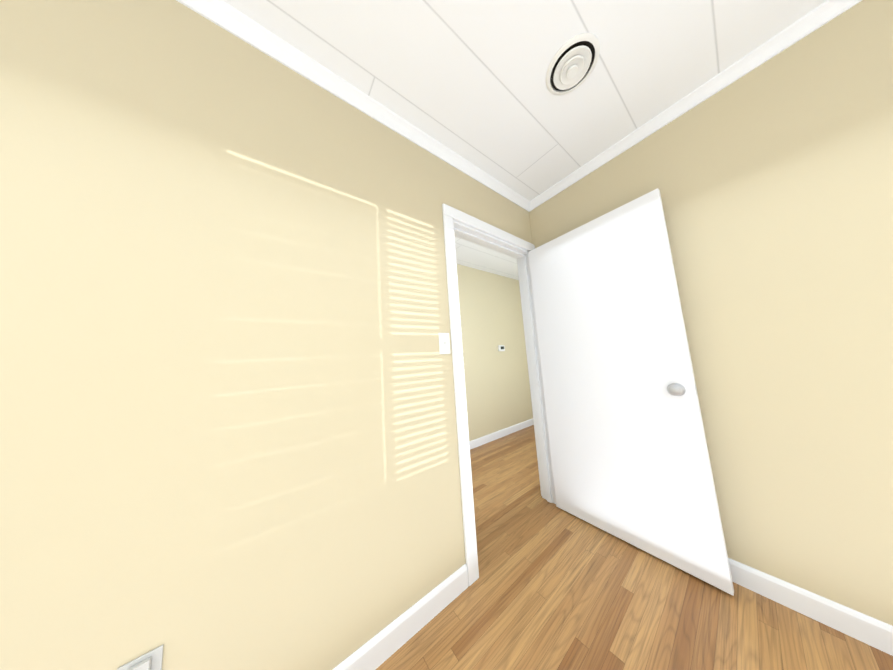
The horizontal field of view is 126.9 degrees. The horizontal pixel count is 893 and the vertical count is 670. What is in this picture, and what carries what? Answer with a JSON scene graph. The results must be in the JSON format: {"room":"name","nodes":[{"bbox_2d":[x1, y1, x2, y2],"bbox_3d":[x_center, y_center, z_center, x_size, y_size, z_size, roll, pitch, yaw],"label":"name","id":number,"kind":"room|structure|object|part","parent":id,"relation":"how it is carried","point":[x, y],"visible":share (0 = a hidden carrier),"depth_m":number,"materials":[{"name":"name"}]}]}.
{"room":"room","nodes":[
{"label":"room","id":0,"kind":"room"},
{"bbox_2d":[0,0,532,669],"bbox_3d":[-0.684,0.041,0.785,3.840,2.400,0.120,1,-8,-37],"label":"wall","id":1,"kind":"structure","parent":0,"point":[228,432],"depth_m":0.68,"materials":[{"name":"beige paint"}]},
{"bbox_2d":[117,645,163,669],"bbox_3d":[-0.736,0.837,0.532,0.070,0.115,0.016,1,-8,-37],"label":"electrical outlet plate","id":2,"kind":"object","parent":1,"relation":"attached to","point":[151,659],"visible":1,"depth_m":0.55,"materials":[{"name":"grey plastic"}]},
{"bbox_2d":[176,0,531,211],"bbox_3d":[-0.710,-1.132,0.852,3.600,0.056,0.045,1,-8,-37],"label":"crown molding","id":3,"kind":"structure","parent":1,"relation":"attached to","point":[233,21],"depth_m":1.00,"materials":[{"name":"white wood"}]},
{"bbox_2d":[332,564,467,669],"bbox_3d":[-0.943,1.168,0.324,2.609,0.094,0.014,1,-8,-37],"label":"baseboard","id":4,"kind":"structure","parent":1,"relation":"attached to","point":[376,651],"depth_m":0.90,"materials":[{"name":"white wood"}]},
{"bbox_2d":[438,333,449,353],"bbox_3d":[-0.007,0.045,1.208,0.070,0.115,0.016,1,-8,-37],"label":"switch plate","id":5,"kind":"object","parent":1,"relation":"attached to","point":[444,343],"visible":1,"depth_m":1.21,"materials":[{"name":"white plastic"}]},
{"bbox_2d":[442,203,555,585],"bbox_3d":[0.392,0.244,1.563,0.978,2.034,0.156,1,-8,-37],"label":"door frame","id":6,"kind":"structure","parent":1,"relation":"attached to","point":[450,214],"depth_m":1.47,"materials":[{"name":"white wood"}]},
{"bbox_2d":[528,188,733,595],"bbox_3d":[0.972,0.228,1.411,0.153,1.935,0.795,1,-8,-35],"label":"door","id":7,"kind":"structure","parent":6,"relation":"attached to","point":[630,459],"depth_m":1.28,"materials":[{"name":"white painted wood"},{"name":"brushed nickel"}]},
{"label":"knob","id":8,"kind":"part","parent":7,"relation":"part of","materials":[{"name":"silver metal"}]},
{"bbox_2d":[457,264,532,440],"bbox_3d":[-0.644,0.213,2.328,5.760,2.400,0.120,1,-8,-37],"label":"wall","id":9,"kind":"structure","parent":0,"point":[498,393],"depth_m":3.21,"materials":[{"name":"paint"}]},
{"bbox_2d":[498,345,504,350],"bbox_3d":[0.822,0.199,3.341,0.130,0.090,0.026,1,-8,-37],"label":"thermostat","id":10,"kind":"object","parent":9,"relation":"attached to","point":[501,347],"visible":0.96,"depth_m":3.32,"materials":[{"name":"white plastic"}]},
{"bbox_2d":[469,418,533,449],"bbox_3d":[-0.531,1.348,2.145,5.520,0.094,0.014,1,-8,-37],"label":"baseboard","id":11,"kind":"structure","parent":9,"relation":"attached to","point":[477,442],"depth_m":3.08,"materials":[{"name":"white wood"}]},
{"bbox_2d":[223,0,826,279],"bbox_3d":[0.661,-1.324,0.630,5.760,0.100,4.760,1,-8,-37],"label":"ceiling","id":12,"kind":"structure","parent":0,"point":[466,79],"depth_m":0.99,"materials":[{"name":"white paint"}]},
{"bbox_2d":[546,32,599,95],"bbox_3d":[0.572,-1.208,1.018,0.216,0.032,0.216,1,-8,-37],"label":"ceiling vent","id":13,"kind":"object","parent":12,"relation":"in","point":[572,68],"depth_m":1.00,"materials":[{"name":"white plastic"}]},
{"bbox_2d":[376,425,892,669],"bbox_3d":[0.820,1.155,0.349,5.760,0.100,4.760,1,-8,-37],"label":"floor","id":14,"kind":"structure","parent":0,"point":[552,587],"depth_m":0.95,"materials":[{"name":"brown wood"}]},
{"bbox_2d":[529,0,892,625],"bbox_3d":[1.860,-0.155,0.499,0.120,2.400,3.420,1,-8,-37],"label":"wall","id":15,"kind":"structure","parent":0,"point":[771,179],"depth_m":0.94,"materials":[{"name":"beige paint"}]},
{"bbox_2d":[532,0,862,209],"bbox_3d":[1.684,-1.311,0.629,0.045,0.056,3.180,1,-8,-37],"label":"crown molding","id":16,"kind":"structure","parent":15,"relation":"attached to","point":[828,10],"depth_m":1.10,"materials":[{"name":"white wood"}]},
{"bbox_2d":[728,558,892,655],"bbox_3d":[1.316,1.108,1.078,0.014,0.094,1.531,1,-8,-37],"label":"baseboard","id":17,"kind":"structure","parent":15,"relation":"attached to","point":[878,634],"depth_m":0.88,"materials":[{"name":"white wood"}]}
]}

